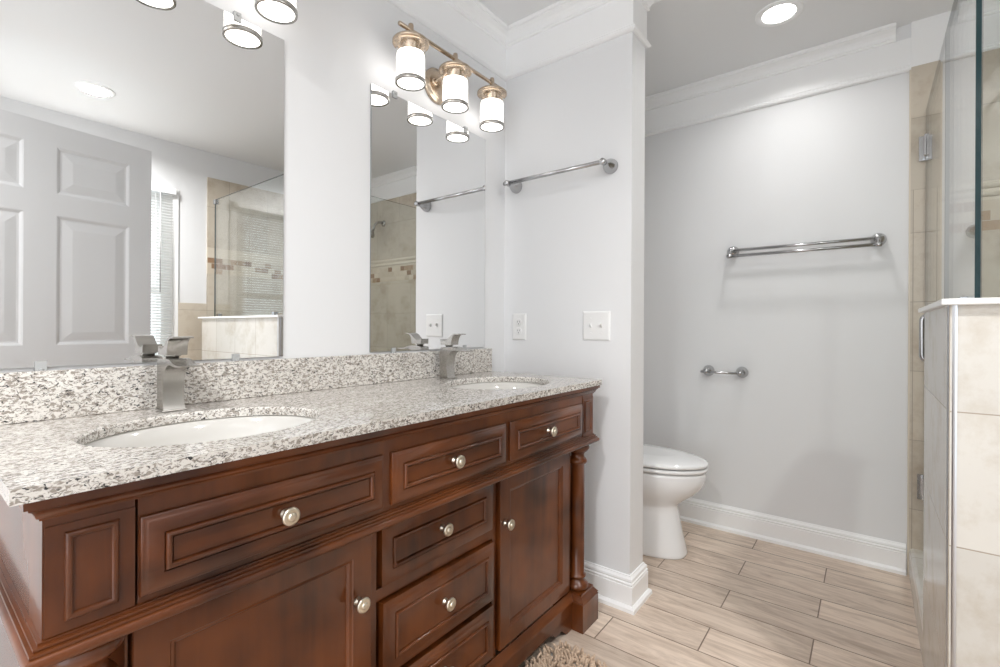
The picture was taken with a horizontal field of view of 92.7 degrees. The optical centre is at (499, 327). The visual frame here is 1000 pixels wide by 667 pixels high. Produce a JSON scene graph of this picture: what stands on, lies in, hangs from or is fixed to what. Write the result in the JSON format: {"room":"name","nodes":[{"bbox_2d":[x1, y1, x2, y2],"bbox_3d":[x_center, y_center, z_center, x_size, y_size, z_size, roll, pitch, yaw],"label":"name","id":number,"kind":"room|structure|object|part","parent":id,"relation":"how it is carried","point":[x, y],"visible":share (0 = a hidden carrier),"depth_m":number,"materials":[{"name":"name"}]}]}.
{"room":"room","nodes":[
{"label":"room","id":0,"kind":"room"},
{"bbox_2d":[0,0,504,372],"bbox_3d":[-0.617,-0.140,1.501,0.120,2.450,4.215,0,0,38],"label":"wall","id":1,"kind":"structure","parent":0,"point":[334,50],"depth_m":1.52,"materials":[{"name":"white paint"}]},
{"bbox_2d":[0,0,283,370],"bbox_3d":[-0.813,-0.375,1.139,0.012,0.938,0.610,0,0,38],"label":"wall mirror","id":2,"kind":"object","parent":1,"relation":"attached to","point":[142,141],"visible":1,"depth_m":1.11,"materials":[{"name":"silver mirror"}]},
{"bbox_2d":[0,348,491,424],"bbox_3d":[-0.532,0.141,1.493,0.020,0.101,1.599,0,0,38],"label":"backsplash","id":3,"kind":"structure","parent":1,"relation":"attached to","point":[25,396],"depth_m":1.21,"materials":[{"name":"stone"}]},
{"bbox_2d":[254,0,297,24],"bbox_3d":[-0.744,-0.939,1.100,0.164,0.206,0.568,0,0,38],"label":"vanity light","id":4,"kind":"object","parent":1,"relation":"attached to","point":[284,12],"visible":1,"depth_m":1.26,"materials":[{"name":"white glass"}]},
{"bbox_2d":[369,83,484,352],"bbox_3d":[-0.252,-0.372,1.862,0.012,0.938,0.608,0,0,38],"label":"wall mirror","id":5,"kind":"object","parent":1,"relation":"attached to","point":[427,171],"visible":0.86,"depth_m":1.81,"materials":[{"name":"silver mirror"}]},
{"bbox_2d":[387,0,507,80],"bbox_3d":[-0.893,-1.260,0.996,0.054,0.213,3.071,0,0,38],"label":"trim","id":6,"kind":"structure","parent":1,"relation":"attached to","point":[469,26],"depth_m":2.00,"materials":[{"name":"white"}]},
{"bbox_2d":[392,21,506,132],"bbox_3d":[-0.185,-0.936,1.820,0.164,0.206,0.568,0,0,38],"label":"vanity light","id":7,"kind":"object","parent":1,"relation":"attached to","point":[447,86],"visible":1,"depth_m":1.78,"materials":[{"name":"white glass"}]},
{"bbox_3d":[-0.306,-0.884,1.632,0.095,0.098,0.095,0,0,38],"label":"frosted glass","id":8,"kind":"part","parent":7,"relation":"part of","materials":[{"name":"white glass"}]},
{"bbox_3d":[-0.305,-0.906,1.632,0.101,0.142,0.101,0,0,38],"label":"clear glass","id":9,"kind":"part","parent":7,"relation":"part of","materials":[{"name":"glass"}]},
{"bbox_3d":[-0.241,-0.943,1.863,0.023,0.136,0.136,0,0,38],"label":"plate","id":10,"kind":"part","parent":7,"relation":"part of","materials":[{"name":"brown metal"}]},
{"bbox_3d":[-0.214,-0.974,1.817,0.101,0.089,0.029,0,0,23],"label":"curved arm","id":11,"kind":"part","parent":7,"relation":"part of","materials":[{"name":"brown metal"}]},
{"bbox_3d":[-0.170,-0.884,1.808,0.095,0.098,0.095,0,0,38],"label":"frosted glass","id":12,"kind":"part","parent":7,"relation":"part of","materials":[{"name":"white glass"}]},
{"bbox_3d":[-0.170,-0.905,1.808,0.101,0.142,0.101,0,0,38],"label":"clear glass","id":13,"kind":"part","parent":7,"relation":"part of","materials":[{"name":"glass"}]},
{"bbox_3d":[-0.034,-0.883,1.983,0.095,0.098,0.095,0,0,38],"label":"frosted glass","id":14,"kind":"part","parent":7,"relation":"part of","materials":[{"name":"white glass"}]},
{"bbox_3d":[-0.033,-0.904,1.983,0.101,0.142,0.101,0,0,38],"label":"clear glass","id":15,"kind":"part","parent":7,"relation":"part of","materials":[{"name":"glass"}]},
{"bbox_2d":[504,32,644,574],"bbox_3d":[0.305,-0.136,2.089,0.617,2.450,0.133,0,0,38],"label":"wall partition","id":16,"kind":"structure","parent":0,"point":[574,240],"depth_m":1.95,"materials":[{"name":"white paint"}]},
{"bbox_2d":[513,313,525,339],"bbox_3d":[0.086,-0.004,2.168,0.074,0.120,0.009,0,0,38],"label":"wall outlet","id":17,"kind":"object","parent":16,"relation":"attached to","point":[519,320],"visible":1,"depth_m":2.16,"materials":[{"name":"white plastic"}]},
{"bbox_2d":[516,319,521,325],"bbox_3d":[0.085,-0.024,2.166,0.033,0.033,0.003,0,0,38],"label":"receptacle","id":18,"kind":"object","parent":17,"relation":"attached to","point":[518,321],"depth_m":2.16,"materials":[{"name":"white plastic"}]},
{"bbox_2d":[516,327,521,334],"bbox_3d":[0.085,0.016,2.166,0.033,0.033,0.003,0,0,38],"label":"receptacle","id":19,"kind":"object","parent":17,"relation":"attached to","point":[518,329],"depth_m":2.16,"materials":[{"name":"white plastic"}]},
{"bbox_2d":[503,158,617,193],"bbox_3d":[0.233,-0.642,2.007,0.522,0.060,0.087,0,0,38],"label":"towel bar","id":20,"kind":"object","parent":16,"relation":"attached to","point":[610,166],"visible":1,"depth_m":1.94,"materials":[{"name":"silver metal"}]},
{"bbox_2d":[506,0,660,80],"bbox_3d":[0.332,-1.254,2.073,0.671,0.213,0.241,0,0,38],"label":"trim","id":21,"kind":"structure","parent":16,"relation":"attached to","point":[562,29],"depth_m":2.00,"materials":[{"name":"white"}]},
{"bbox_2d":[583,311,609,340],"bbox_3d":[0.387,-0.007,1.929,0.119,0.118,0.018,0,0,38],"label":"light switch","id":22,"kind":"object","parent":16,"relation":"attached to","point":[596,324],"visible":1,"depth_m":1.93,"materials":[{"name":"white plastic"}]},
{"bbox_2d":[584,560,651,614],"bbox_3d":[0.311,1.024,2.080,0.647,0.131,0.193,0,0,38],"label":"baseboard","id":23,"kind":"structure","parent":16,"relation":"attached to","point":[621,591],"depth_m":1.88,"materials":[{"name":"white"}]},
{"bbox_2d":[483,521,922,666],"bbox_3d":[0.423,1.120,0.500,3.001,0.060,4.515,0,0,38],"label":"floor","id":24,"kind":"structure","parent":0,"point":[734,600],"depth_m":1.81,"materials":[{"name":"beige tile"}]},
{"bbox_2d":[0,385,599,666],"bbox_3d":[-0.306,0.649,1.345,0.563,0.874,1.549,0,0,38],"label":"vanity cabinet","id":25,"kind":"object","parent":24,"relation":"on","point":[439,542],"visible":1,"depth_m":0.94,"materials":[{"name":"brown wood"}]},
{"bbox_3d":[-0.420,0.690,0.874,0.030,0.508,0.424,0,0,38],"label":"door","id":26,"kind":"part","parent":25,"relation":"part of","materials":[{"name":"brown wood"}]},
{"bbox_3d":[-0.377,0.327,0.844,0.016,0.114,0.428,0,0,38],"label":"drawer","id":27,"kind":"part","parent":25,"relation":"part of","materials":[{"name":"brown wood"}]},
{"bbox_3d":[-0.367,0.327,0.830,0.031,0.032,0.032,0,0,38],"label":"knob","id":28,"kind":"part","parent":25,"relation":"part of","materials":[{"name":"grey metal"}]},
{"bbox_2d":[0,348,601,506],"bbox_3d":[-0.323,0.152,1.331,0.549,0.120,1.599,0,0,38],"label":"countertop","id":29,"kind":"structure","parent":25,"relation":"on","point":[47,417],"depth_m":1.05,"materials":[{"name":"stone"}]},
{"bbox_2d":[155,336,202,411],"bbox_3d":[-0.718,0.105,1.068,0.143,0.170,0.049,0,0,38],"label":"waterfall faucet","id":30,"kind":"object","parent":29,"relation":"on","point":[171,371],"visible":1,"depth_m":1.08,"materials":[{"name":"silver metal"}]},
{"bbox_3d":[-0.756,0.188,1.097,0.048,0.003,0.049,0,0,38],"label":"plate","id":31,"kind":"part","parent":30,"relation":"part of","materials":[{"name":"silver metal"}]},
{"bbox_3d":[-0.750,0.067,1.093,0.032,0.010,0.032,0,0,38],"label":"handle stem","id":32,"kind":"part","parent":30,"relation":"part of","materials":[{"name":"silver metal"}]},
{"bbox_3d":[-0.734,0.041,1.080,0.094,0.042,0.041,0,0,38],"label":"lever handle","id":33,"kind":"part","parent":30,"relation":"part of","materials":[{"name":"silver metal"}]},
{"bbox_3d":[-0.717,0.130,1.067,0.140,0.120,0.043,0,0,38],"label":"spout","id":34,"kind":"part","parent":30,"relation":"part of","materials":[{"name":"silver metal"}]},
{"bbox_2d":[84,415,314,446],"bbox_3d":[-0.574,0.290,0.956,0.355,0.158,0.443,0,0,38],"label":"undermount sink","id":35,"kind":"object","parent":29,"relation":"in","point":[205,430],"visible":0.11,"depth_m":1.08,"materials":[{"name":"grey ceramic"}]},
{"bbox_2d":[439,334,474,378],"bbox_3d":[-0.162,0.108,1.786,0.143,0.170,0.049,0,0,38],"label":"waterfall faucet","id":36,"kind":"object","parent":29,"relation":"on","point":[448,353],"visible":1,"depth_m":1.80,"materials":[{"name":"silver metal"}]},
{"bbox_3d":[-0.177,0.044,1.799,0.094,0.042,0.041,0,0,38],"label":"lever handle","id":37,"kind":"part","parent":36,"relation":"part of","materials":[{"name":"silver metal"}]},
{"bbox_3d":[-0.160,0.132,1.785,0.140,0.120,0.043,0,0,38],"label":"spout","id":38,"kind":"part","parent":36,"relation":"part of","materials":[{"name":"silver metal"}]},
{"bbox_2d":[451,382,543,388],"bbox_3d":[-0.005,0.293,1.690,0.355,0.158,0.443,0,0,38],"label":"undermount sink","id":39,"kind":"object","parent":29,"relation":"in","point":[483,385],"visible":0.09,"depth_m":1.86,"materials":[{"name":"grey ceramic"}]},
{"bbox_3d":[-0.312,0.228,1.351,0.542,0.032,1.549,0,0,38],"label":"moulding","id":40,"kind":"part","parent":25,"relation":"part of","materials":[{"name":"brown wood"}]},
{"bbox_3d":[-0.288,0.576,0.993,0.031,0.032,0.032,0,0,38],"label":"knob","id":41,"kind":"part","parent":25,"relation":"part of","materials":[{"name":"grey metal"}]},
{"bbox_3d":[-0.149,0.513,1.222,0.030,0.132,0.394,0,0,38],"label":"drawer","id":42,"kind":"part","parent":25,"relation":"part of","materials":[{"name":"brown wood"}]},
{"bbox_3d":[-0.146,0.697,1.219,0.040,0.165,0.394,0,0,38],"label":"drawer","id":43,"kind":"part","parent":25,"relation":"part of","materials":[{"name":"brown wood"}]},
{"bbox_3d":[-0.135,0.507,1.201,0.031,0.032,0.032,0,0,38],"label":"knob","id":44,"kind":"part","parent":25,"relation":"part of","materials":[{"name":"grey metal"}]},
{"bbox_3d":[-0.147,0.870,1.219,0.040,0.150,0.394,0,0,38],"label":"drawer","id":45,"kind":"part","parent":25,"relation":"part of","materials":[{"name":"brown wood"}]},
{"bbox_3d":[-0.107,0.329,1.193,0.016,0.114,0.409,0,0,38],"label":"drawer","id":46,"kind":"part","parent":25,"relation":"part of","materials":[{"name":"brown wood"}]},
{"bbox_3d":[-0.128,0.691,1.195,0.031,0.032,0.032,0,0,38],"label":"knob","id":47,"kind":"part","parent":25,"relation":"part of","materials":[{"name":"grey metal"}]},
{"bbox_3d":[-0.102,0.329,1.171,0.031,0.032,0.032,0,0,38],"label":"knob","id":48,"kind":"part","parent":25,"relation":"part of","materials":[{"name":"grey metal"}]},
{"bbox_3d":[0.027,0.577,1.399,0.031,0.032,0.032,0,0,38],"label":"knob","id":49,"kind":"part","parent":25,"relation":"part of","materials":[{"name":"grey metal"}]},
{"bbox_3d":[-0.139,1.022,1.213,0.016,0.131,1.310,0,0,38],"label":"rail","id":50,"kind":"part","parent":25,"relation":"part of","materials":[{"name":"brown wood"}]},
{"bbox_3d":[0.113,0.693,1.562,0.030,0.508,0.405,0,0,38],"label":"door","id":51,"kind":"part","parent":25,"relation":"part of","materials":[{"name":"brown wood"}]},
{"bbox_3d":[0.165,0.330,1.543,0.016,0.114,0.432,0,0,38],"label":"drawer","id":52,"kind":"part","parent":25,"relation":"part of","materials":[{"name":"brown wood"}]},
{"bbox_3d":[0.166,0.330,1.518,0.031,0.032,0.032,0,0,38],"label":"knob","id":53,"kind":"part","parent":25,"relation":"part of","materials":[{"name":"grey metal"}]},
{"bbox_2d":[524,640,607,666],"bbox_3d":[0.100,1.072,1.177,0.828,0.032,0.544,0,0,-45],"label":"bath rug","id":54,"kind":"object","parent":24,"relation":"on","point":[563,656],"visible":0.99,"depth_m":1.54,"materials":[{"name":"beige fabric"}]},
{"bbox_2d":[643,444,708,559],"bbox_3d":[0.674,0.699,2.448,0.745,0.785,0.468,0,0,38],"label":"toilet","id":55,"kind":"object","parent":24,"relation":"on","point":[671,476],"visible":0.37,"depth_m":2.25,"materials":[{"name":"white ceramic"}]},
{"bbox_3d":[0.771,0.666,2.373,0.496,0.018,0.372,0,0,38],"label":"seat","id":56,"kind":"part","parent":55,"relation":"part of","materials":[{"name":"white ceramic"}]},
{"bbox_3d":[0.772,0.635,2.373,0.498,0.034,0.376,0,0,38],"label":"lid","id":57,"kind":"part","parent":55,"relation":"part of","materials":[{"name":"white ceramic"}]},
{"bbox_2d":[478,0,953,96],"bbox_3d":[0.491,-1.400,0.571,3.001,0.080,4.335,0,0,38],"label":"ceiling","id":58,"kind":"structure","parent":0,"point":[691,41],"depth_m":2.15,"materials":[{"name":"white paint"}]},
{"bbox_2d":[755,0,803,26],"bbox_3d":[1.202,-1.352,2.057,0.184,0.007,0.184,0,0,38],"label":"recessed light","id":59,"kind":"object","parent":58,"relation":"in","point":[780,12],"visible":1,"depth_m":2.05,"materials":[{"name":"white"}]},
{"bbox_2d":[643,24,999,572],"bbox_3d":[1.819,-0.128,2.195,2.881,2.450,0.132,0,0,38],"label":"wall","id":60,"kind":"structure","parent":0,"point":[815,432],"depth_m":2.37,"materials":[{"name":"white paint"}]},
{"bbox_2d":[700,365,747,377],"bbox_3d":[1.200,0.238,2.559,0.228,0.060,0.073,0,0,38],"label":"toilet paper holder","id":61,"kind":"object","parent":60,"relation":"attached to","point":[742,372],"visible":1,"depth_m":2.53,"materials":[{"name":"silver metal"}]},
{"bbox_2d":[645,22,910,136],"bbox_3d":[1.225,-1.249,2.557,1.489,0.213,0.054,0,0,38],"label":"trim","id":62,"kind":"structure","parent":60,"relation":"attached to","point":[873,54],"depth_m":2.41,"materials":[{"name":"white"}]},
{"bbox_2d":[678,498,905,575],"bbox_3d":[1.218,1.029,2.570,1.480,0.131,0.030,0,0,38],"label":"baseboard","id":63,"kind":"structure","parent":60,"relation":"attached to","point":[873,552],"depth_m":2.36,"materials":[{"name":"white"}]},
{"bbox_2d":[726,233,886,257],"bbox_3d":[1.465,-0.397,2.338,0.672,0.075,0.101,0,0,38],"label":"double towel bar","id":64,"kind":"object","parent":60,"relation":"attached to","point":[878,239],"visible":1,"depth_m":2.28,"materials":[{"name":"silver metal"}]},
{"bbox_2d":[907,70,910,574],"bbox_3d":[1.818,-0.029,2.119,0.006,2.252,0.013,0,0,38],"label":"trim","id":65,"kind":"structure","parent":60,"relation":"attached to","point":[910,70],"depth_m":2.11,"materials":[{"name":"beige tile"}]},
{"bbox_2d":[909,549,922,661],"bbox_3d":[1.646,1.035,1.794,0.130,0.122,0.708,0,0,38],"label":"trim","id":66,"kind":"structure","parent":60,"relation":"attached to","point":[915,555],"depth_m":1.85,"materials":[{"name":"tile"}]},
{"bbox_2d":[911,11,950,66],"bbox_3d":[1.905,-1.253,2.057,0.199,0.200,0.012,0,0,38],"label":"trim","id":67,"kind":"structure","parent":60,"relation":"attached to","point":[927,34],"depth_m":2.08,"materials":[{"name":"white"}]},
{"bbox_2d":[917,33,945,500],"bbox_3d":[1.644,0.008,1.804,0.128,1.909,0.698,0,0,38],"label":"shower door","id":68,"kind":"structure","parent":60,"relation":"attached to","point":[932,144],"depth_m":1.75,"materials":[{"name":"clear glass"}]},
{"bbox_3d":[1.451,0.035,1.555,0.128,0.166,0.016,0,0,38],"label":"pull handle","id":69,"kind":"part","parent":68,"relation":"part of","materials":[{"name":"silver metal"}]},
{"bbox_3d":[1.640,0.008,1.798,0.010,1.909,0.684,0,0,38],"label":"pane","id":70,"kind":"part","parent":68,"relation":"part of","materials":[{"name":"clear glass"}]},
{"bbox_2d":[981,181,999,196],"bbox_3d":[2.348,-0.566,1.698,1.176,0.058,0.008,0,0,38],"label":"trim","id":71,"kind":"structure","parent":60,"relation":"attached to","point":[990,184],"depth_m":1.96,"materials":[{"name":"beige tile"}]},
{"bbox_2d":[982,0,999,51],"bbox_3d":[2.401,-1.244,1.646,1.058,0.213,0.054,0,0,38],"label":"trim","id":72,"kind":"structure","parent":60,"relation":"attached to","point":[990,9],"depth_m":1.96,"materials":[{"name":"white"}]},
{"bbox_2d":[923,304,999,666],"bbox_3d":[1.656,0.525,0.951,1.174,1.143,0.614,0,0,38],"label":"wall","id":73,"kind":"structure","parent":0,"point":[978,341],"depth_m":1.05,"materials":[{"name":"tile"}]},
{"bbox_2d":[945,305,957,666],"bbox_3d":[1.011,0.522,1.069,0.016,1.143,0.016,0,0,38],"label":"trim","id":74,"kind":"structure","parent":73,"relation":"attached to","point":[954,307],"depth_m":1.06,"materials":[{"name":"white"}]},
{"bbox_2d":[918,297,999,312],"bbox_3d":[1.663,-0.054,0.948,1.215,0.014,0.644,0,0,38],"label":"trim","id":75,"kind":"structure","parent":73,"relation":"on","point":[941,303],"depth_m":1.05,"materials":[{"name":"white stone"}]},
{"bbox_2d":[945,0,981,298],"bbox_3d":[1.260,-0.506,1.305,0.026,0.886,0.552,0,0,38],"label":"glass screen","id":76,"kind":"object","parent":75,"relation":"on","point":[963,122],"visible":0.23,"depth_m":1.23,"materials":[{"name":"clear glass"}]},
{"bbox_2d":[981,17,982,297],"bbox_3d":[1.511,-0.505,0.768,1.042,0.886,0.026,0,0,38],"label":"glass screen","id":77,"kind":"object","parent":75,"relation":"on","point":[982,17],"visible":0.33,"depth_m":1.09,"materials":[{"name":"teal"}]}
]}

